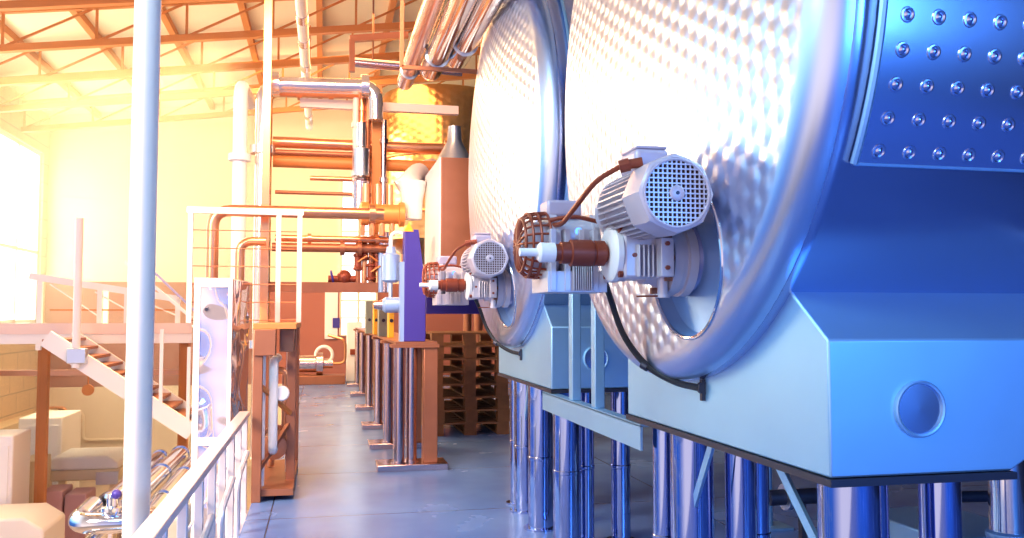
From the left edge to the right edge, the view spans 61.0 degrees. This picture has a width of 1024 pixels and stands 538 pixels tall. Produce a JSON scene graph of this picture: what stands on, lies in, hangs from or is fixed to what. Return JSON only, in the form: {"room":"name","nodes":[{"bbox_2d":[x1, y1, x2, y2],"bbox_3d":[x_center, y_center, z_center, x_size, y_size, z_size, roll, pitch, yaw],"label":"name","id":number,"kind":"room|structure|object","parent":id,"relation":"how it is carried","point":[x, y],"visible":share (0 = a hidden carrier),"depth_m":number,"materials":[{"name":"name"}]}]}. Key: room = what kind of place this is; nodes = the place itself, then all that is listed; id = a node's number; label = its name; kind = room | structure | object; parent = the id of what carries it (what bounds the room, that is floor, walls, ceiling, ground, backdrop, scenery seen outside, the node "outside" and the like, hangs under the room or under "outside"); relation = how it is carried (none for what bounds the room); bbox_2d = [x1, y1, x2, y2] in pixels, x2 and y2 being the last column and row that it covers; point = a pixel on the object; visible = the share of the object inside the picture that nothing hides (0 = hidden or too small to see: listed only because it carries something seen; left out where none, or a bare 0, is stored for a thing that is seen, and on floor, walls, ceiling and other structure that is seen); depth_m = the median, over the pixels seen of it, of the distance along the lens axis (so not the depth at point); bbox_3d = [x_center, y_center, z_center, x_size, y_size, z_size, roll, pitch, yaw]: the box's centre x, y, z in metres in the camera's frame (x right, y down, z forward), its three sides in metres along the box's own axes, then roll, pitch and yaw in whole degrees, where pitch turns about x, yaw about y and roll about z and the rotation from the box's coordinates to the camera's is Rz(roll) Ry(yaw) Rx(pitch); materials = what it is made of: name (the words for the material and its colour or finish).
{"room":"processing plant","nodes":[
{"label":"processing plant","id":0,"kind":"room"},
{"bbox_2d":[0,86,49,421],"bbox_3d":[-9.349,0.048,14.612,0.250,8.520,8.900,1,-3,-12],"label":"wall","id":1,"kind":"structure","parent":0,"point":[18,394],"depth_m":17.65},
{"bbox_2d":[0,130,40,322],"bbox_3d":[-9.847,-0.711,17.337,0.320,3.710,2.910,1,-3,-12],"label":"window","id":2,"kind":"structure","parent":1,"relation":"in","point":[20,164],"depth_m":17.69,"materials":[{"name":"white glass"}]},
{"bbox_2d":[0,0,232,11],"bbox_3d":[-3.377,-3.983,11.777,10.093,1.940,0.110,1,-3,-12],"label":"roof truss","id":3,"kind":"object","parent":1,"relation":"attached to","point":[8,5],"visible":1,"depth_m":11.19,"materials":[{"name":"orange metal"}]},
{"bbox_2d":[0,20,101,117],"bbox_3d":[-7.683,-3.789,12.456,0.100,0.120,14.180,1,-3,-12],"label":"roof beam","id":4,"kind":"structure","parent":3,"relation":"on","point":[9,34],"depth_m":15.45,"materials":[{"name":"orange metal"}]},
{"bbox_2d":[69,11,131,86],"bbox_3d":[-6.511,-3.930,12.720,0.100,0.120,14.180,1,-3,-12],"label":"roof beam","id":5,"kind":"structure","parent":3,"relation":"on","point":[82,20],"depth_m":14.19,"materials":[{"name":"orange metal"}]},
{"bbox_2d":[161,7,214,109],"bbox_3d":[-5.338,-4.072,12.984,0.100,0.120,14.180,1,-3,-12],"label":"roof beam","id":6,"kind":"structure","parent":3,"relation":"on","point":[166,19],"depth_m":15.63,"materials":[{"name":"orange metal"}]},
{"bbox_2d":[237,3,262,83],"bbox_3d":[-4.166,-4.215,13.248,0.100,0.120,14.180,1,-3,-12],"label":"roof beam","id":7,"kind":"structure","parent":3,"relation":"on","point":[241,6],"depth_m":15.32,"materials":[{"name":"orange metal"}]},
{"bbox_2d":[316,0,322,98],"bbox_3d":[-2.993,-4.356,13.511,0.100,0.120,14.180,1,-3,-12],"label":"roof beam","id":8,"kind":"structure","parent":3,"relation":"on","point":[319,3],"depth_m":15.11,"materials":[{"name":"orange metal"}]},
{"bbox_2d":[0,0,438,53],"bbox_3d":[-3.740,-3.894,13.436,10.093,1.940,0.110,1,-3,-12],"label":"roof truss","id":9,"kind":"object","parent":1,"relation":"attached to","point":[106,41],"visible":0.68,"depth_m":13.15,"materials":[{"name":"orange metal"}]},
{"bbox_2d":[0,30,480,86],"bbox_3d":[-4.102,-3.804,15.095,10.093,1.940,0.110,1,-3,-12],"label":"roof truss","id":10,"kind":"object","parent":1,"relation":"attached to","point":[285,63],"visible":0.34,"depth_m":14.74,"materials":[{"name":"orange metal"}]},
{"bbox_2d":[0,47,480,112],"bbox_3d":[-4.464,-3.715,16.753,10.093,1.940,0.110,1,-3,-12],"label":"roof truss","id":11,"kind":"object","parent":1,"relation":"attached to","point":[77,102],"visible":0.28,"depth_m":16.27,"materials":[{"name":"orange metal"}]},
{"bbox_2d":[20,73,464,132],"bbox_3d":[-4.826,-3.625,18.412,10.093,1.940,0.110,1,-3,-12],"label":"roof truss","id":12,"kind":"object","parent":1,"relation":"attached to","point":[98,123],"visible":0.46,"depth_m":17.77,"materials":[{"name":"orange metal"}]},
{"bbox_2d":[0,369,192,375],"bbox_3d":[-6.745,1.704,14.322,3.056,0.116,0.100,1,-3,-12],"label":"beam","id":13,"kind":"structure","parent":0,"point":[155,371],"depth_m":14.14,"materials":[{"name":"orange metal"}]},
{"bbox_2d":[79,466,250,537],"bbox_3d":[-4.906,3.858,7.279,5.400,0.120,24.700,1,-3,-12],"label":"floor","id":14,"kind":"structure","parent":0,"point":[100,489],"depth_m":17.37,"materials":[{"name":"paint"}]},
{"bbox_2d":[0,429,30,504],"bbox_3d":[-6.749,3.066,11.214,0.749,1.888,0.720,1,-3,-12],"label":"tall cabinet","id":15,"kind":"object","parent":14,"relation":"on","point":[15,444],"visible":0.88,"depth_m":11.12,"materials":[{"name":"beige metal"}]},
{"bbox_2d":[0,503,64,537],"bbox_3d":[-6.017,3.439,10.441,0.966,1.058,0.900,1,-3,-12],"label":"crate","id":16,"kind":"object","parent":14,"relation":"on","point":[27,520],"visible":1,"depth_m":10.33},
{"bbox_2d":[29,454,50,502],"bbox_3d":[-6.735,3.363,12.229,0.250,1.403,0.715,1,-3,-12],"label":"cabinet","id":17,"kind":"object","parent":14,"relation":"on","point":[32,457],"visible":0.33,"depth_m":11.95,"materials":[{"name":"beige wood"}]},
{"bbox_2d":[19,410,80,488],"bbox_3d":[-8.008,3.367,15.074,0.673,1.701,1.220,1,-3,-12],"label":"box","id":18,"kind":"object","parent":14,"relation":"on","point":[64,431],"visible":0.33,"depth_m":14.64,"materials":[{"name":"white cardboard"}]},
{"bbox_2d":[46,484,72,512],"bbox_3d":[-6.450,3.585,12.312,0.280,0.968,0.550,1,-3,-12],"label":"plastic crate","id":19,"kind":"object","parent":14,"relation":"on","point":[56,494],"visible":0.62,"depth_m":12.10,"materials":[{"name":"pink"}]},
{"bbox_2d":[64,487,95,537],"bbox_3d":[-6.149,3.616,12.376,0.283,0.914,0.550,1,-3,-12],"label":"plastic crate","id":20,"kind":"object","parent":14,"relation":"on","point":[74,498],"visible":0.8,"depth_m":12.12,"materials":[{"name":"pink"}]},
{"bbox_2d":[50,447,123,537],"bbox_3d":[-6.466,3.455,13.238,1.115,1.329,1.050,1,-3,-12],"label":"machine","id":21,"kind":"object","parent":14,"relation":"on","point":[104,465],"visible":0.52,"depth_m":12.84,"materials":[{"name":"beige"}]},
{"bbox_2d":[0,273,193,502],"bbox_3d":[-6.609,2.092,12.471,4.141,3.966,2.630,1,-3,-12],"label":"platform","id":22,"kind":"object","parent":14,"relation":"on","point":[99,332],"depth_m":11.45,"materials":[{"name":"white metal"}]},
{"bbox_2d":[40,261,193,438],"bbox_3d":[-4.826,1.008,10.986,1.778,2.164,1.070,1,-3,-12],"label":"staircase","id":23,"kind":"structure","parent":22,"relation":"attached to","point":[103,366],"depth_m":10.56,"materials":[{"name":"white metal"}]},
{"bbox_2d":[66,218,87,367],"bbox_3d":[-5.146,0.280,10.341,0.210,1.778,0.120,1,-3,-12],"label":"post","id":24,"kind":"object","parent":23,"relation":"attached to","point":[76,355],"visible":1,"depth_m":10.30,"materials":[{"name":"white metal"}]},
{"bbox_2d":[68,489,166,537],"bbox_3d":[-3.313,2.800,7.239,0.740,1.990,0.893,1,-3,-12],"label":"pipe","id":25,"kind":"object","parent":14,"relation":"on","point":[87,518],"visible":0.73,"depth_m":7.07,"materials":[{"name":"silver metal"}]},
{"bbox_2d":[122,0,160,537],"bbox_3d":[-1.676,-0.362,3.958,0.240,7.950,0.240,1,-3,-12],"label":"support pole","id":26,"kind":"object","parent":14,"relation":"on","point":[147,13],"visible":1,"depth_m":3.90,"materials":[{"name":"white metal"}]},
{"bbox_2d":[190,278,249,537],"bbox_3d":[-2.307,1.928,6.859,0.356,3.690,0.630,1,-3,-12],"label":"tall cabinet","id":27,"kind":"object","parent":14,"relation":"on","point":[221,305],"visible":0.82,"depth_m":6.63,"materials":[{"name":"white metal"}]},
{"bbox_3d":[-3.573,3.070,9.099,0.920,1.650,1.870,1,-3,-12],"label":"rack","id":28,"kind":"object","parent":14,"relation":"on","visible":0},
{"bbox_2d":[99,449,167,505],"bbox_3d":[-3.902,2.162,9.061,0.184,0.181,2.730,1,-3,-12],"label":"pipe","id":29,"kind":"object","parent":28,"relation":"on","point":[158,455],"visible":0.34,"depth_m":9.47,"materials":[{"name":"white metal"}]},
{"bbox_2d":[121,445,189,502],"bbox_3d":[-3.677,2.145,9.111,0.224,0.221,2.730,1,-3,-12],"label":"pipe","id":30,"kind":"object","parent":28,"relation":"on","point":[161,472],"visible":0.57,"depth_m":9.12,"materials":[{"name":"white metal"}]},
{"bbox_2d":[151,457,190,500],"bbox_3d":[-3.453,2.167,9.158,0.184,0.181,2.730,1,-3,-12],"label":"pipe","id":31,"kind":"object","parent":28,"relation":"on","point":[181,471],"visible":0.38,"depth_m":8.53,"materials":[{"name":"white metal"}]},
{"bbox_2d":[0,0,480,115],"bbox_3d":[-2.158,-4.675,10.749,12.550,1.782,20.400,1,-3,-12],"label":"ceiling","id":32,"kind":"structure","parent":0,"point":[111,21],"depth_m":15.63,"materials":[{"name":"beige paint"}]},
{"bbox_2d":[295,0,312,130],"bbox_3d":[-2.502,-3.661,10.465,0.144,1.785,11.100,1,-3,-12],"label":"pipe","id":33,"kind":"object","parent":32,"relation":"hanging from","point":[302,16],"visible":0.84,"depth_m":10.73,"materials":[{"name":"silver metal"}]},
{"bbox_2d":[350,31,408,42],"bbox_3d":[-1.689,-2.951,11.066,0.741,0.182,0.080,1,-3,-12],"label":"roof beam","id":34,"kind":"structure","parent":32,"relation":"attached to","point":[357,38],"depth_m":11.03,"materials":[{"name":"brown metal"}]},
{"bbox_2d":[355,0,462,76],"bbox_3d":[-1.349,-3.616,11.207,1.435,2.261,0.192,1,-3,-12],"label":"pipe","id":35,"kind":"object","parent":32,"relation":"hanging from","point":[372,63],"visible":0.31,"depth_m":11.05,"materials":[{"name":"silver metal"}]},
{"bbox_2d":[400,0,482,73],"bbox_3d":[-0.561,-3.263,7.126,0.690,3.336,0.030,1,-3,-12],"label":"hanger","id":36,"kind":"object","parent":32,"relation":"hanging from","point":[402,66],"visible":0.58,"depth_m":6.98,"materials":[{"name":"brown metal"}]},
{"bbox_2d":[397,0,445,90],"bbox_3d":[-0.204,-1.959,4.521,0.174,0.174,7.702,1,-3,-12],"label":"duct","id":37,"kind":"object","parent":36,"relation":"hanging from","point":[430,11],"visible":0.85,"depth_m":6.74,"materials":[{"name":"silver metal"}]},
{"bbox_2d":[421,0,476,80],"bbox_3d":[0.026,-1.879,4.157,0.204,0.204,6.902,1,-3,-12],"label":"duct","id":38,"kind":"object","parent":36,"relation":"on","point":[455,15],"visible":0.94,"depth_m":6.30,"materials":[{"name":"white"}]},
{"bbox_2d":[447,0,503,67],"bbox_3d":[0.233,-1.904,4.050,0.204,0.204,6.602,1,-3,-12],"label":"duct","id":39,"kind":"object","parent":36,"relation":"on","point":[483,12],"visible":0.73,"depth_m":6.27,"materials":[{"name":"white"}]},
{"bbox_2d":[44,86,494,466],"bbox_3d":[-4.285,-0.340,20.403,12.500,9.920,0.200,1,-3,-12],"label":"wall","id":40,"kind":"structure","parent":0,"point":[210,141],"depth_m":19.59,"materials":[{"name":"beige paint"}]},
{"bbox_2d":[325,292,339,338],"bbox_3d":[-4.172,1.056,20.193,0.337,1.127,0.090,1,-3,-12],"label":"notice board","id":41,"kind":"object","parent":40,"relation":"attached to","point":[332,322],"visible":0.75,"depth_m":20.17,"materials":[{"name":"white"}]},
{"bbox_2d":[339,181,377,335],"bbox_3d":[-3.586,-0.272,20.408,0.880,3.675,0.060,1,-3,-12],"label":"window","id":42,"kind":"structure","parent":40,"relation":"in","point":[352,304],"depth_m":20.36,"materials":[{"name":"glass"}]},
{"bbox_2d":[269,282,388,292],"bbox_3d":[-1.900,0.188,8.933,1.280,0.100,0.120,1,-3,-12],"label":"beam","id":43,"kind":"structure","parent":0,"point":[358,287],"depth_m":8.88,"materials":[{"name":"brown metal"}]},
{"bbox_2d":[353,243,367,281],"bbox_3d":[-1.552,-0.101,8.966,0.174,0.481,0.100,-1,-3,14],"label":"valve","id":44,"kind":"object","parent":43,"relation":"on","point":[357,267],"visible":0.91,"depth_m":8.94,"materials":[{"name":"brown metal"}]},
{"bbox_2d":[272,241,387,254],"bbox_3d":[-1.844,-0.214,8.854,1.156,0.144,0.144,1,-3,-12],"label":"pipe","id":45,"kind":"object","parent":44,"relation":"attached to","point":[342,248],"visible":0.92,"depth_m":8.82,"materials":[{"name":"brown metal"}]},
{"bbox_2d":[275,233,387,244],"bbox_3d":[-1.833,-0.305,8.872,1.128,0.112,0.112,1,-3,-12],"label":"pipe","id":46,"kind":"object","parent":45,"relation":"on","point":[309,238],"visible":1,"depth_m":8.85,"materials":[{"name":"orange metal"}]},
{"bbox_2d":[371,85,381,292],"bbox_3d":[-1.430,-0.846,9.163,0.100,2.190,0.100,1,-3,-12],"label":"post","id":47,"kind":"object","parent":43,"relation":"on","point":[376,126],"visible":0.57,"depth_m":9.13,"materials":[{"name":"orange metal"}]},
{"bbox_2d":[273,155,435,171],"bbox_3d":[-1.572,-1.115,9.265,1.880,0.208,0.208,1,-3,-12],"label":"pipe","id":48,"kind":"object","parent":47,"relation":"attached to","point":[284,161],"visible":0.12,"depth_m":9.14,"materials":[{"name":"orange metal"}]},
{"bbox_2d":[273,136,446,153],"bbox_3d":[-1.551,-1.313,9.275,1.925,0.192,0.192,1,-3,-12],"label":"pipe","id":49,"kind":"object","parent":47,"relation":"attached to","point":[279,142],"visible":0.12,"depth_m":9.18,"materials":[{"name":"orange metal"}]},
{"bbox_2d":[276,149,370,158],"bbox_3d":[-1.950,-1.210,9.151,1.049,0.060,0.060,1,-3,-12],"label":"pipe","id":50,"kind":"object","parent":49,"relation":"attached to","point":[278,151],"visible":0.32,"depth_m":9.10,"materials":[{"name":"brown metal"}]},
{"bbox_2d":[300,98,458,115],"bbox_3d":[-1.406,-1.732,9.303,1.673,0.090,0.080,1,-3,-12],"label":"rail","id":51,"kind":"object","parent":47,"relation":"attached to","point":[310,103],"visible":0.71,"depth_m":9.30,"materials":[{"name":"beige metal"}]},
{"bbox_2d":[379,119,387,203],"bbox_3d":[-1.343,-1.111,9.104,0.088,0.907,0.088,1,-3,-12],"label":"pipe","id":52,"kind":"object","parent":47,"relation":"attached to","point":[383,179],"visible":0.84,"depth_m":9.08,"materials":[{"name":"silver metal"}]},
{"bbox_2d":[239,374,987,537],"bbox_3d":[1.006,1.931,8.674,6.700,0.120,24.700,1,-3,-12],"label":"floor","id":53,"kind":"structure","parent":0,"point":[339,492],"depth_m":6.95,"materials":[{"name":"grey concrete"}]},
{"bbox_2d":[259,0,272,322],"bbox_3d":[-2.334,-1.329,8.274,0.070,6.347,0.060,1,-3,-12],"label":"upright post","id":54,"kind":"object","parent":53,"relation":"on","point":[265,196],"visible":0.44,"depth_m":8.24,"materials":[{"name":"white metal"}]},
{"bbox_2d":[251,322,300,502],"bbox_3d":[-1.960,1.123,7.296,0.320,1.345,1.510,1,-3,-12],"label":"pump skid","id":55,"kind":"object","parent":53,"relation":"on","point":[270,476],"visible":1,"depth_m":6.71,"materials":[{"name":"brown metal"}]},
{"bbox_2d":[186,206,303,322],"bbox_3d":[-2.238,-0.032,7.303,0.941,0.960,0.050,1,-3,-12],"label":"frame","id":56,"kind":"object","parent":55,"relation":"on","point":[299,213],"visible":0.88,"depth_m":7.32,"materials":[{"name":"white metal"}]},
{"bbox_2d":[235,237,265,280],"bbox_3d":[-2.344,0.564,7.760,0.264,1.710,0.080,1,-3,-12],"label":"pipe","id":57,"kind":"object","parent":55,"relation":"attached to","point":[249,241],"visible":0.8,"depth_m":7.75,"materials":[{"name":"orange metal"}]},
{"bbox_2d":[261,459,297,495],"bbox_3d":[-1.961,1.730,7.268,0.300,0.050,1.400,1,-3,-12],"label":"tray","id":58,"kind":"object","parent":55,"relation":"on","point":[276,482],"depth_m":6.94,"materials":[{"name":"brown metal"}]},
{"bbox_2d":[205,204,383,277],"bbox_3d":[-2.000,0.408,8.049,1.603,2.054,0.176,1,-3,-12],"label":"pipe","id":59,"kind":"object","parent":55,"relation":"attached to","point":[372,213],"visible":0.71,"depth_m":8.03,"materials":[{"name":"orange metal"}]},
{"bbox_2d":[249,72,382,458],"bbox_3d":[-1.979,-0.072,8.797,1.321,3.893,0.250,1,-3,-12],"label":"pipe","id":60,"kind":"object","parent":53,"relation":"on","point":[368,90],"visible":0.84,"depth_m":8.74,"materials":[{"name":"silver metal"}]},
{"bbox_2d":[228,80,255,280],"bbox_3d":[-2.804,-0.020,9.020,0.218,3.813,1.011,1,-3,-12],"label":"pipe","id":61,"kind":"object","parent":60,"relation":"attached to","point":[244,99],"visible":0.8,"depth_m":8.64,"materials":[{"name":"white metal"}]},
{"bbox_2d":[268,92,371,321],"bbox_3d":[-2.065,-0.039,9.289,1.196,3.881,0.160,1,-3,-12],"label":"pipe","id":62,"kind":"object","parent":53,"relation":"on","point":[298,96],"visible":0.14,"depth_m":9.32,"materials":[{"name":"orange metal"}]},
{"bbox_2d":[299,334,346,384],"bbox_3d":[-4.037,1.863,18.062,1.178,1.029,0.640,1,-3,-12],"label":"pump","id":63,"kind":"object","parent":53,"relation":"on","point":[316,363],"visible":0.93,"depth_m":17.83,"materials":[{"name":"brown metal"}]},
{"bbox_2d":[346,322,361,381],"bbox_3d":[-3.431,1.785,18.870,0.317,1.272,0.530,1,-3,-12],"label":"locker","id":64,"kind":"object","parent":53,"relation":"on","point":[350,333],"visible":0.69,"depth_m":18.62,"materials":[{"name":"white metal"}]},
{"bbox_2d":[350,331,382,396],"bbox_3d":[-2.528,1.662,15.374,0.640,1.140,0.350,1,-3,-12],"label":"frame","id":65,"kind":"object","parent":53,"relation":"on","point":[361,392],"visible":0.41,"depth_m":15.26,"materials":[{"name":"silver metal"}]},
{"bbox_2d":[355,333,382,410],"bbox_3d":[-2.038,1.540,13.130,0.640,1.140,0.350,1,-3,-12],"label":"frame","id":66,"kind":"object","parent":53,"relation":"on","point":[368,405],"visible":0.38,"depth_m":13.02,"materials":[{"name":"silver metal"}]},
{"bbox_2d":[361,336,405,429],"bbox_3d":[-1.569,1.425,10.983,0.640,1.140,0.350,1,-3,-12],"label":"frame","id":67,"kind":"object","parent":53,"relation":"on","point":[377,423],"visible":0.44,"depth_m":10.87,"materials":[{"name":"silver metal"}]},
{"bbox_2d":[368,340,421,449],"bbox_3d":[-1.218,1.338,9.374,0.640,1.140,0.350,1,-3,-12],"label":"frame","id":68,"kind":"object","parent":53,"relation":"on","point":[386,442],"visible":0.46,"depth_m":9.27,"materials":[{"name":"silver metal"}]},
{"bbox_2d":[375,344,447,471],"bbox_3d":[-0.930,1.266,8.057,0.640,1.140,0.350,1,-3,-12],"label":"frame","id":69,"kind":"object","parent":53,"relation":"on","point":[405,364],"visible":1,"depth_m":7.98,"materials":[{"name":"silver metal"}]},
{"bbox_2d":[355,328,436,343],"bbox_3d":[-1.929,0.939,12.802,0.380,0.024,9.900,1,-3,-12],"label":"beam","id":70,"kind":"structure","parent":69,"relation":"on","point":[395,340],"depth_m":8.36,"materials":[{"name":"brown metal"}]},
{"bbox_2d":[399,223,425,341],"bbox_3d":[-0.930,0.123,8.109,0.233,1.098,0.208,1,-3,-12],"label":"press","id":71,"kind":"object","parent":70,"relation":"on","point":[412,300],"visible":0.94,"depth_m":8.02,"materials":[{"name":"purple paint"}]},
{"bbox_2d":[373,297,398,312],"bbox_3d":[-1.149,0.341,8.238,0.320,0.180,0.180,1,-3,-12],"label":"pipe","id":72,"kind":"object","parent":71,"relation":"attached to","point":[388,304],"visible":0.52,"depth_m":8.18,"materials":[{"name":"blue metal"}]},
{"bbox_2d":[382,230,402,296],"bbox_3d":[-1.129,0.020,8.248,0.214,0.778,0.170,-1,-3,19],"label":"valve actuator","id":73,"kind":"object","parent":72,"relation":"on","point":[390,259],"visible":0.86,"depth_m":8.20,"materials":[{"name":"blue metal"}]},
{"bbox_2d":[383,84,482,398],"bbox_3d":[-1.169,-0.388,14.320,2.120,5.120,2.120,1,-3,-12],"label":"tank","id":74,"kind":"object","parent":53,"relation":"on","point":[401,127],"visible":0.16,"depth_m":13.49,"materials":[{"name":"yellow metal"}]},
{"bbox_2d":[426,290,479,313],"bbox_3d":[-0.149,1.056,8.992,1.512,1.661,0.200,1,-3,-12],"label":"cross beam","id":75,"kind":"structure","parent":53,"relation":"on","point":[471,308],"depth_m":8.82,"materials":[{"name":"blue metal"}]},
{"bbox_2d":[425,125,470,269],"bbox_3d":[-0.602,-0.527,8.533,0.372,1.613,1.150,1,-3,-12],"label":"tank","id":76,"kind":"object","parent":75,"relation":"on","point":[447,226],"visible":0.66,"depth_m":7.98,"materials":[{"name":"brown metal"}]},
{"bbox_2d":[393,158,436,220],"bbox_3d":[-1.020,-0.873,9.270,0.365,0.766,0.944,0,-3,7],"label":"vent elbow","id":77,"kind":"object","parent":76,"relation":"attached to","point":[411,185],"visible":0.84,"depth_m":8.86,"materials":[{"name":"white metal"}]},
{"bbox_2d":[358,183,405,235],"bbox_3d":[-1.313,-0.594,8.765,0.470,0.520,0.250,1,-3,-12],"label":"pipe manifold","id":78,"kind":"object","parent":77,"relation":"attached to","point":[394,214],"visible":0.92,"depth_m":8.71,"materials":[{"name":"orange metal"}]},
{"bbox_2d":[352,122,369,207],"bbox_3d":[-1.551,-1.060,8.943,0.170,0.890,0.170,1,-3,-12],"label":"canister","id":79,"kind":"object","parent":78,"relation":"on","point":[361,153],"visible":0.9,"depth_m":8.88,"materials":[{"name":"metal"}]},
{"bbox_2d":[421,411,508,435],"bbox_3d":[-0.613,1.911,10.819,0.920,0.150,1.200,1,-3,-12],"label":"wooden pallet","id":80,"kind":"object","parent":53,"relation":"on","point":[467,428],"visible":0.45,"depth_m":10.32,"materials":[{"name":"brown wood"}]},
{"bbox_2d":[421,399,509,422],"bbox_3d":[-0.603,1.761,10.826,0.920,0.150,1.200,1,-3,-12],"label":"wooden pallet","id":81,"kind":"object","parent":80,"relation":"on","point":[468,415],"visible":0.44,"depth_m":10.33,"materials":[{"name":"brown wood"}]},
{"bbox_2d":[421,388,508,409],"bbox_3d":[-0.609,1.611,10.845,0.920,0.150,1.200,1,-3,-12],"label":"wooden pallet","id":82,"kind":"object","parent":81,"relation":"on","point":[501,402],"visible":0.45,"depth_m":10.34,"materials":[{"name":"brown wood"}]},
{"bbox_2d":[421,376,507,396],"bbox_3d":[-0.624,1.461,10.855,0.920,0.150,1.200,1,-3,-12],"label":"wooden pallet","id":83,"kind":"object","parent":82,"relation":"on","point":[500,389],"visible":0.52,"depth_m":10.35,"materials":[{"name":"brown wood"}]},
{"bbox_2d":[421,365,507,383],"bbox_3d":[-0.624,1.311,10.860,0.920,0.150,1.200,1,-3,-12],"label":"wooden pallet","id":84,"kind":"object","parent":83,"relation":"on","point":[466,377],"visible":0.44,"depth_m":10.36,"materials":[{"name":"brown wood"}]},
{"bbox_2d":[421,354,498,370],"bbox_3d":[-0.620,1.160,10.855,0.920,0.150,1.200,1,-3,-12],"label":"wooden pallet","id":85,"kind":"object","parent":84,"relation":"on","point":[469,364],"visible":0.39,"depth_m":10.34,"materials":[{"name":"brown wood"}]},
{"bbox_2d":[438,342,498,357],"bbox_3d":[-0.616,1.011,10.894,0.920,0.150,1.200,1,-3,-12],"label":"wooden pallet","id":86,"kind":"object","parent":85,"relation":"on","point":[465,351],"visible":0.47,"depth_m":10.38,"materials":[{"name":"brown wood"}]},
{"bbox_2d":[426,331,493,345],"bbox_3d":[-0.620,0.860,10.877,0.920,0.150,1.200,1,-3,-12],"label":"wooden pallet","id":87,"kind":"object","parent":86,"relation":"on","point":[469,337],"visible":0.6,"depth_m":10.38,"materials":[{"name":"brown wood"}]},
{"bbox_2d":[468,0,633,537],"bbox_3d":[1.777,-0.149,6.556,4.111,3.804,2.650,1,-3,-12],"label":"tank","id":88,"kind":"object","parent":53,"relation":"on","point":[517,156],"visible":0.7,"depth_m":5.39,"materials":[{"name":"blue metal"}]},
{"bbox_2d":[419,233,512,307],"bbox_3d":[-0.191,0.022,5.839,0.889,0.486,0.829,1,-3,-12],"label":"motor","id":89,"kind":"object","parent":88,"relation":"attached to","point":[481,273],"visible":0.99,"depth_m":5.75,"materials":[{"name":"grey metal"}]},
{"bbox_2d":[473,241,506,275],"bbox_3d":[-0.138,-0.067,5.458,0.218,0.218,0.013,1,-3,-12],"label":"fan grille","id":90,"kind":"object","parent":89,"relation":"attached to","point":[489,257],"depth_m":5.46,"materials":[{"name":"white metal"}]},
{"bbox_2d":[542,391,648,450],"bbox_3d":[0.393,0.760,4.514,0.055,0.110,1.680,1,-3,-12],"label":"beam","id":91,"kind":"structure","parent":88,"relation":"attached to","point":[611,424],"depth_m":4.28,"materials":[{"name":"metal"}]},
{"bbox_2d":[569,294,580,399],"bbox_3d":[0.345,0.368,4.787,0.050,0.699,0.070,1,-3,-12],"label":"post","id":92,"kind":"object","parent":91,"relation":"on","point":[574,299],"visible":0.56,"depth_m":4.75,"materials":[{"name":"metal"}]},
{"bbox_2d":[591,300,604,407],"bbox_3d":[0.432,0.347,4.390,0.050,0.699,0.070,1,-3,-12],"label":"post","id":93,"kind":"object","parent":91,"relation":"on","point":[597,328],"visible":0.56,"depth_m":4.35,"materials":[{"name":"metal"}]},
{"bbox_2d":[769,484,793,510],"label":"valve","id":94,"kind":"object","parent":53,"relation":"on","point":[779,496],"depth_m":4.94,"materials":[{"name":"grey metal"}]},
{"bbox_2d":[565,0,1023,537],"bbox_3d":[2.434,-0.201,3.730,4.031,3.604,2.469,1,-3,-12],"label":"tank","id":95,"kind":"object","parent":53,"relation":"on","point":[852,324],"visible":0.81,"depth_m":2.47,"materials":[{"name":"blue metal"}]},
{"bbox_2d":[513,145,712,297],"bbox_3d":[0.447,-0.140,3.015,0.889,0.486,0.829,1,-3,-12],"label":"motor","id":96,"kind":"object","parent":95,"relation":"attached to","point":[647,217],"visible":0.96,"depth_m":2.92,"materials":[{"name":"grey metal"}]},
{"bbox_2d":[636,278,669,297],"bbox_3d":[0.474,0.063,2.950,0.124,0.068,0.048,1,-3,-12],"label":"tap","id":97,"kind":"object","parent":96,"relation":"on","point":[663,284],"depth_m":2.94,"materials":[{"name":"metal"}]},
{"bbox_2d":[605,283,705,400],"bbox_3d":[0.541,0.241,3.244,0.412,0.472,0.182,-1,-3,23],"label":"cable","id":98,"kind":"object","parent":96,"relation":"hanging from","point":[700,387],"visible":0.92,"depth_m":3.29,"materials":[{"name":"black rubber"}]},
{"bbox_2d":[643,157,709,228],"bbox_3d":[0.499,-0.230,2.633,0.218,0.218,0.013,1,-3,-12],"label":"fan grille","id":99,"kind":"object","parent":96,"relation":"attached to","point":[676,190],"depth_m":2.64,"materials":[{"name":"white metal"}]},
{"bbox_2d":[889,506,987,537],"bbox_3d":[2.334,1.505,4.682,0.560,0.300,0.700,1,-3,-12],"label":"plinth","id":100,"kind":"object","parent":53,"relation":"on","point":[903,520],"visible":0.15,"depth_m":4.65,"materials":[{"name":"concrete"}]},
{"bbox_2d":[985,460,1023,537],"bbox_3d":[2.228,1.088,3.913,0.400,1.050,0.401,1,-3,-12],"label":"tank leg","id":101,"kind":"object","parent":53,"relation":"on","point":[1005,497],"visible":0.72,"depth_m":3.85,"materials":[{"name":"silver metal"}]},
{"bbox_3d":[-2.277,2.891,7.905,0.020,1.880,24.700,1,-3,-12],"label":"wall","id":102,"kind":"structure","parent":0,"visible":0},
{"bbox_2d":[131,411,249,537],"bbox_3d":[-1.535,1.678,4.392,0.128,1.422,4.600,1,-3,-12],"label":"railing","id":103,"kind":"object","parent":102,"relation":"attached to","point":[234,436],"visible":1,"depth_m":4.60,"materials":[{"name":"silver metal"}]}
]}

